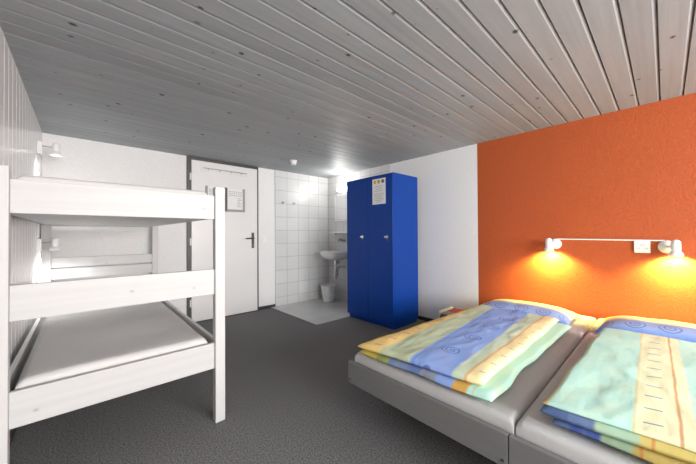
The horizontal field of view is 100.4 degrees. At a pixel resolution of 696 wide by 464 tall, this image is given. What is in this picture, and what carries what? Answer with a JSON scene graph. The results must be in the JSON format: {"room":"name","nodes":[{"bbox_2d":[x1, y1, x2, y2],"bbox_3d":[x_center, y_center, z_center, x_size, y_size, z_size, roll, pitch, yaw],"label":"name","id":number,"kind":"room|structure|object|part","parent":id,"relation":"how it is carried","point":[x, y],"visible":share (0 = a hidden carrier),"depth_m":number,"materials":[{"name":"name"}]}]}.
{"room":"dormitory","nodes":[
{"label":"dormitory","id":0,"kind":"room"},
{"bbox_2d":[0,26,41,429],"bbox_3d":[-0.692,0.057,0.253,0.100,2.198,6.902,0,-1,-42],"label":"wall","id":1,"kind":"structure","parent":0,"point":[20,130],"depth_m":1.76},
{"bbox_2d":[10,428,16,445],"bbox_3d":[-0.650,1.084,0.287,0.012,0.045,6.724,0,-1,-42],"label":"baseboard","id":2,"kind":"structure","parent":1,"relation":"attached to","point":[12,431],"depth_m":1.56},
{"bbox_2d":[36,252,40,282],"bbox_3d":[-2.641,0.402,2.475,0.022,0.469,0.055,0,-1,-42],"label":"duct","id":3,"kind":"object","parent":1,"relation":"attached to","point":[38,254],"visible":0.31,"depth_m":2.46,"materials":[{"name":"white plastic"}]},
{"bbox_2d":[37,154,39,238],"bbox_3d":[-2.654,-0.306,2.486,0.016,0.723,0.020,0,-1,-42],"label":"cable conduit","id":4,"kind":"object","parent":1,"relation":"attached to","point":[38,155],"visible":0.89,"depth_m":2.48,"materials":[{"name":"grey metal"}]},
{"bbox_2d":[36,237,61,251],"bbox_3d":[-2.584,0.107,2.514,0.157,0.120,0.084,0,-1,-42],"label":"reading lamp","id":5,"kind":"object","parent":1,"relation":"attached to","point":[55,242],"visible":1,"depth_m":2.51,"materials":[{"name":"white plastic"}]},
{"bbox_3d":[-2.558,0.104,2.538,0.084,0.115,0.084,0,-1,-42],"label":"lamp shade","id":6,"kind":"part","parent":5,"relation":"part of","materials":[{"name":"white plastic"}]},
{"bbox_2d":[37,141,62,156],"bbox_3d":[-2.603,-0.728,2.536,0.157,0.120,0.084,0,-1,-42],"label":"reading lamp","id":7,"kind":"object","parent":1,"relation":"attached to","point":[55,147],"visible":0.99,"depth_m":2.53,"materials":[{"name":"white plastic"}]},
{"bbox_3d":[-2.576,-0.731,2.561,0.084,0.115,0.084,0,-1,-42],"label":"lamp shade","id":8,"kind":"part","parent":7,"relation":"part of","materials":[{"name":"white plastic"}]},
{"bbox_2d":[42,133,274,314],"bbox_3d":[-1.676,0.096,4.003,3.708,2.198,0.100,0,-1,-42],"label":"wall","id":9,"kind":"structure","parent":0,"point":[82,159],"depth_m":3.28,"materials":[{"name":"white paint"}]},
{"bbox_2d":[187,156,258,322],"bbox_3d":[-1.637,0.095,3.902,0.937,2.097,0.103,0,-1,-42],"label":"door","id":10,"kind":"structure","parent":9,"relation":"in","point":[241,228],"depth_m":3.95,"materials":[{"name":"white laminate"}]},
{"bbox_2d":[205,186,226,210],"bbox_3d":[-1.738,-0.438,3.825,0.270,0.322,0.012,0,-1,-42],"label":"holder","id":11,"kind":"object","parent":10,"relation":"attached to","point":[208,190],"visible":0.35,"depth_m":3.79,"materials":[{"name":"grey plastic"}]},
{"bbox_2d":[201,164,247,176],"bbox_3d":[-1.637,-0.826,3.906,0.620,0.090,0.036,0,-1,-42],"label":"coat rack","id":12,"kind":"object","parent":10,"relation":"attached to","point":[208,168],"visible":1,"depth_m":3.89,"materials":[{"name":"white metal"}]},
{"bbox_3d":[-1.642,-0.823,3.911,0.570,0.010,0.010,0,-1,-42],"label":"rail","id":13,"kind":"part","parent":12,"relation":"part of","materials":[{"name":"grey metal"}]},
{"bbox_2d":[226,188,244,211],"bbox_3d":[-1.552,-0.437,3.994,0.270,0.322,0.012,0,-1,-42],"label":"holder","id":14,"kind":"object","parent":10,"relation":"attached to","point":[235,197],"visible":1,"depth_m":4.00,"materials":[{"name":"grey plastic"}]},
{"bbox_2d":[259,304,274,309],"bbox_3d":[-2.019,1.121,3.600,2.462,0.045,0.012,0,-1,-42],"label":"baseboard","id":15,"kind":"structure","parent":9,"relation":"attached to","point":[272,305],"depth_m":4.33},
{"bbox_2d":[275,170,328,305],"bbox_3d":[-0.731,0.096,4.793,1.046,2.101,0.010,0,-1,-42],"label":"wall tile","id":16,"kind":"structure","parent":9,"relation":"attached to","point":[301,227],"depth_m":4.74,"materials":[{"name":"white tile"}]},
{"bbox_2d":[10,308,496,463],"bbox_3d":[0.636,1.159,1.471,3.708,0.100,6.937,0,-1,-42],"label":"floor","id":17,"kind":"structure","parent":0,"point":[290,398],"depth_m":1.73,"materials":[{"name":"grey carpet"}]},
{"bbox_2d":[0,165,224,463],"bbox_3d":[-1.800,0.437,2.223,0.915,1.386,2.151,0,-1,-42],"label":"bunk bed","id":18,"kind":"object","parent":17,"relation":"on","point":[48,204],"visible":0.86,"depth_m":1.43,"materials":[{"name":"white wood"}]},
{"bbox_3d":[-1.405,0.425,1.161,0.064,1.386,0.050,0,-1,-42],"label":"post","id":19,"kind":"part","parent":18,"relation":"part of","materials":[{"name":"white wood"}]},
{"bbox_3d":[-2.111,0.733,1.935,0.022,0.139,2.051,0,-1,-42],"label":"rail","id":20,"kind":"part","parent":18,"relation":"part of","materials":[{"name":"white wood"}]},
{"bbox_3d":[-2.115,-0.141,1.943,0.022,0.131,2.051,0,-1,-42],"label":"rail","id":21,"kind":"part","parent":18,"relation":"part of","materials":[{"name":"white wood"}]},
{"bbox_3d":[-2.822,0.447,2.712,0.064,1.386,0.050,0,-1,-42],"label":"post","id":22,"kind":"part","parent":18,"relation":"part of","materials":[{"name":"white wood"}]},
{"bbox_3d":[-1.802,-0.086,2.231,0.830,0.020,2.074,0,-1,-42],"label":"panel","id":23,"kind":"part","parent":18,"relation":"part of","materials":[{"name":"white wood"}]},
{"bbox_2d":[14,301,206,389],"bbox_3d":[-1.794,0.694,2.213,0.764,0.138,2.018,0,-1,-42],"label":"mattress","id":24,"kind":"object","parent":18,"relation":"on","point":[67,345],"visible":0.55,"depth_m":1.70,"materials":[{"name":"white fabric"}]},
{"bbox_2d":[16,175,206,194],"bbox_3d":[-1.799,-0.167,2.221,0.764,0.139,2.018,0,-1,-42],"label":"mattress","id":25,"kind":"object","parent":18,"relation":"on","point":[23,177],"visible":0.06,"depth_m":1.42,"materials":[{"name":"white fabric"}]},
{"bbox_3d":[-2.191,0.448,3.289,0.055,1.386,0.050,0,-1,-42],"label":"post","id":26,"kind":"part","parent":18,"relation":"part of","materials":[{"name":"white wood"}]},
{"bbox_3d":[-1.482,0.735,2.510,0.022,0.139,2.051,0,-1,-42],"label":"rail","id":27,"kind":"part","parent":18,"relation":"part of","materials":[{"name":"white wood"}]},
{"bbox_3d":[-0.773,0.427,1.738,0.055,1.386,0.050,0,-1,-42],"label":"post","id":28,"kind":"part","parent":18,"relation":"part of","materials":[{"name":"white wood"}]},
{"bbox_2d":[271,298,349,324],"bbox_3d":[-0.362,1.135,4.319,1.118,0.010,1.167,0,-1,-42],"label":"floor tile","id":29,"kind":"structure","parent":17,"relation":"on","point":[314,311],"depth_m":4.17,"materials":[{"name":"grey tile"}]},
{"bbox_2d":[320,284,336,301],"bbox_3d":[-0.318,1.002,4.769,0.268,0.262,0.268,0,-1,-42],"label":"wastebasket","id":30,"kind":"object","parent":29,"relation":"on","point":[328,290],"visible":1,"depth_m":4.68,"materials":[{"name":"grey plastic"}]},
{"bbox_2d":[347,172,417,329],"bbox_3d":[0.425,0.223,3.762,0.515,1.815,0.785,0,-1,-42],"label":"wardrobe","id":31,"kind":"object","parent":17,"relation":"on","point":[382,239],"visible":1,"depth_m":3.53,"materials":[{"name":"blue paint"}]},
{"bbox_3d":[0.124,0.198,3.754,0.020,1.753,0.386,0,-1,-42],"label":"door","id":32,"kind":"part","parent":31,"relation":"part of","materials":[{"name":"blue paint"}]},
{"bbox_2d":[372,177,385,204],"bbox_3d":[0.369,-0.486,3.471,0.003,0.306,0.207,0,-1,-42],"label":"notice","id":33,"kind":"object","parent":31,"relation":"attached to","point":[378,185],"visible":1,"depth_m":3.47,"materials":[{"name":"paper"}]},
{"bbox_3d":[0.388,0.194,3.465,0.020,1.753,0.389,0,-1,-42],"label":"door","id":34,"kind":"part","parent":31,"relation":"part of","materials":[{"name":"blue paint"}]},
{"bbox_2d":[348,360,509,463],"bbox_3d":[1.045,0.938,2.083,2.031,0.350,0.877,0,-1,-42],"label":"bed","id":35,"kind":"object","parent":17,"relation":"on","point":[486,439],"visible":0.3,"depth_m":1.29,"materials":[{"name":"grey wood"}]},
{"bbox_2d":[355,302,596,434],"bbox_3d":[1.055,0.770,2.067,1.960,0.131,0.862,0,-1,-42],"label":"mattress","id":36,"kind":"object","parent":35,"relation":"on","point":[504,412],"visible":0.19,"depth_m":1.37,"materials":[{"name":"white fabric"}]},
{"bbox_2d":[358,305,570,401],"bbox_3d":[0.835,0.659,1.862,1.453,0.074,0.750,0,-1,-42],"label":"duvet","id":37,"kind":"object","parent":36,"relation":"on","point":[480,351],"visible":1,"depth_m":1.60,"materials":[{"name":"multicoloured fabric"}]},
{"bbox_2d":[482,299,578,324],"bbox_3d":[1.534,0.658,2.511,0.405,0.087,0.680,0,-1,-42],"label":"pillow","id":38,"kind":"object","parent":36,"relation":"on","point":[564,316],"visible":0.71,"depth_m":2.38,"materials":[{"name":"fabric"}]},
{"bbox_2d":[438,306,452,317],"bbox_3d":[1.235,0.995,3.171,0.304,0.252,0.375,0,-1,-42],"label":"nightstand","id":39,"kind":"object","parent":17,"relation":"on","point":[441,313],"visible":0.18,"depth_m":3.21,"materials":[{"name":"white paint"}]},
{"bbox_2d":[446,308,462,312],"bbox_3d":[1.233,0.885,3.212,0.183,0.012,0.215,0,-1,-42],"label":"booklet","id":40,"kind":"object","parent":39,"relation":"on","point":[454,310],"visible":0.48,"depth_m":3.25,"materials":[{"name":"paper"}]},
{"bbox_2d":[509,433,576,463],"bbox_3d":[1.640,0.928,1.432,2.031,0.350,0.878,0,-1,-42],"label":"bed","id":41,"kind":"object","parent":17,"relation":"on","point":[521,451],"visible":0.12,"depth_m":1.03,"materials":[{"name":"grey wood"}]},
{"bbox_2d":[516,318,651,463],"bbox_3d":[1.632,0.761,1.436,1.960,0.130,0.837,0,-1,-42],"label":"mattress","id":42,"kind":"object","parent":41,"relation":"on","point":[536,427],"visible":0.3,"depth_m":1.02,"materials":[{"name":"white fabric"}]},
{"bbox_2d":[540,328,695,463],"bbox_3d":[1.444,0.646,1.222,1.352,0.084,0.759,0,-1,-42],"label":"duvet","id":43,"kind":"object","parent":42,"relation":"on","point":[633,393],"visible":1,"depth_m":1.07,"materials":[{"name":"fabric"}]},
{"bbox_2d":[595,316,695,342],"bbox_3d":[2.113,0.642,1.859,0.430,0.102,0.765,0,-1,-42],"label":"pillow","id":44,"kind":"object","parent":42,"relation":"on","point":[659,327],"visible":0.72,"depth_m":1.87,"materials":[{"name":"fabric"}]},
{"bbox_2d":[0,0,695,177],"bbox_3d":[0.609,-1.038,1.506,3.628,0.100,7.006,0,-1,-42],"label":"ceiling","id":45,"kind":"structure","parent":0,"point":[334,88],"depth_m":1.76,"materials":[{"name":"grey wood"}]},
{"bbox_2d":[290,160,296,164],"bbox_3d":[-0.733,-0.930,3.895,0.100,0.061,0.100,0,-1,-42],"label":"smoke detector","id":46,"kind":"object","parent":45,"relation":"attached to","point":[292,162],"visible":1,"depth_m":3.86,"materials":[{"name":"white plastic"}]},
{"bbox_2d":[390,91,695,323],"bbox_3d":[1.995,0.064,2.660,0.100,2.198,6.837,0,-1,-42],"label":"wall","id":47,"kind":"structure","parent":0,"point":[488,210],"depth_m":2.59,"materials":[{"name":"orange painted plaster"},{"name":"white plaster"}]},
{"bbox_2d":[328,164,389,300],"bbox_3d":[0.129,0.090,4.620,0.010,2.101,1.407,0,-1,-42],"label":"wall tile","id":48,"kind":"structure","parent":47,"relation":"attached to","point":[336,182],"depth_m":4.91,"materials":[{"name":"white tile"}]},
{"bbox_2d":[319,238,346,278],"bbox_3d":[-0.213,0.430,4.677,0.417,0.655,0.516,0,-1,-42],"label":"washbasin","id":49,"kind":"object","parent":48,"relation":"attached to","point":[330,255],"visible":0.92,"depth_m":4.59,"materials":[{"name":"white ceramic"}]},
{"bbox_3d":[-0.213,0.380,4.677,0.417,0.125,0.516,0,-1,-42],"label":"bowl","id":50,"kind":"part","parent":49,"relation":"part of","materials":[{"name":"white ceramic"}]},
{"bbox_2d":[335,194,346,221],"bbox_3d":[-0.065,-0.407,4.819,0.010,0.466,0.472,0,-1,-42],"label":"mirror","id":51,"kind":"object","parent":48,"relation":"attached to","point":[340,200],"visible":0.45,"depth_m":4.87,"materials":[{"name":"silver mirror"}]},
{"bbox_2d":[337,185,346,191],"bbox_3d":[-0.018,-0.704,4.695,0.110,0.096,0.470,0,-1,-42],"label":"lamp","id":52,"kind":"object","parent":48,"relation":"attached to","point":[343,188],"visible":0.43,"depth_m":4.71,"materials":[{"name":"white plastic"}]},
{"bbox_2d":[417,315,434,321],"bbox_3d":[0.902,1.106,3.770,0.012,0.045,0.870,0,-1,-42],"label":"baseboard","id":53,"kind":"structure","parent":47,"relation":"attached to","point":[419,317],"depth_m":3.69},
{"bbox_2d":[544,238,561,250],"bbox_3d":[1.863,0.113,2.650,0.141,0.118,0.095,0,-1,-25],"label":"wall lamp","id":54,"kind":"object","parent":47,"relation":"attached to","point":[550,244],"visible":1,"depth_m":2.64,"materials":[{"name":"white plastic"}]},
{"bbox_3d":[1.831,0.113,2.644,0.078,0.118,0.078,0,-1,-42],"label":"lamp shade","id":55,"kind":"part","parent":54,"relation":"part of","materials":[{"name":"white plastic"}]},
{"bbox_3d":[1.902,0.109,2.665,0.030,0.096,0.096,0,-1,-42],"label":"wall plate","id":56,"kind":"part","parent":54,"relation":"part of","materials":[{"name":"white plastic"}]},
{"bbox_2d":[557,238,664,240],"bbox_3d":[2.143,0.064,2.415,0.010,0.016,0.670,0,-1,-42],"label":"rod","id":57,"kind":"object","parent":47,"relation":"attached to","point":[557,238],"visible":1,"depth_m":2.36,"materials":[{"name":"white plastic"}]},
{"bbox_2d":[634,241,649,252],"bbox_3d":[2.287,0.116,2.256,0.015,0.093,0.090,0,-1,-42],"label":"outlet","id":58,"kind":"object","parent":47,"relation":"attached to","point":[639,246],"visible":1,"depth_m":2.25,"materials":[{"name":"white plastic"}]},
{"bbox_2d":[658,240,683,256],"bbox_3d":[2.364,0.114,2.114,0.088,0.118,0.156,0,-1,15],"label":"wall lamp","id":59,"kind":"object","parent":47,"relation":"attached to","point":[673,248],"visible":1,"depth_m":2.08,"materials":[{"name":"white plastic"}]},
{"bbox_3d":[2.370,0.111,2.154,0.030,0.096,0.096,0,-1,-42],"label":"wall plate","id":60,"kind":"part","parent":59,"relation":"part of","materials":[{"name":"white plastic"}]},
{"bbox_3d":[2.349,0.114,2.078,0.078,0.118,0.078,0,-1,-42],"label":"lamp shade","id":61,"kind":"part","parent":59,"relation":"part of","materials":[{"name":"white plastic"}]}
]}

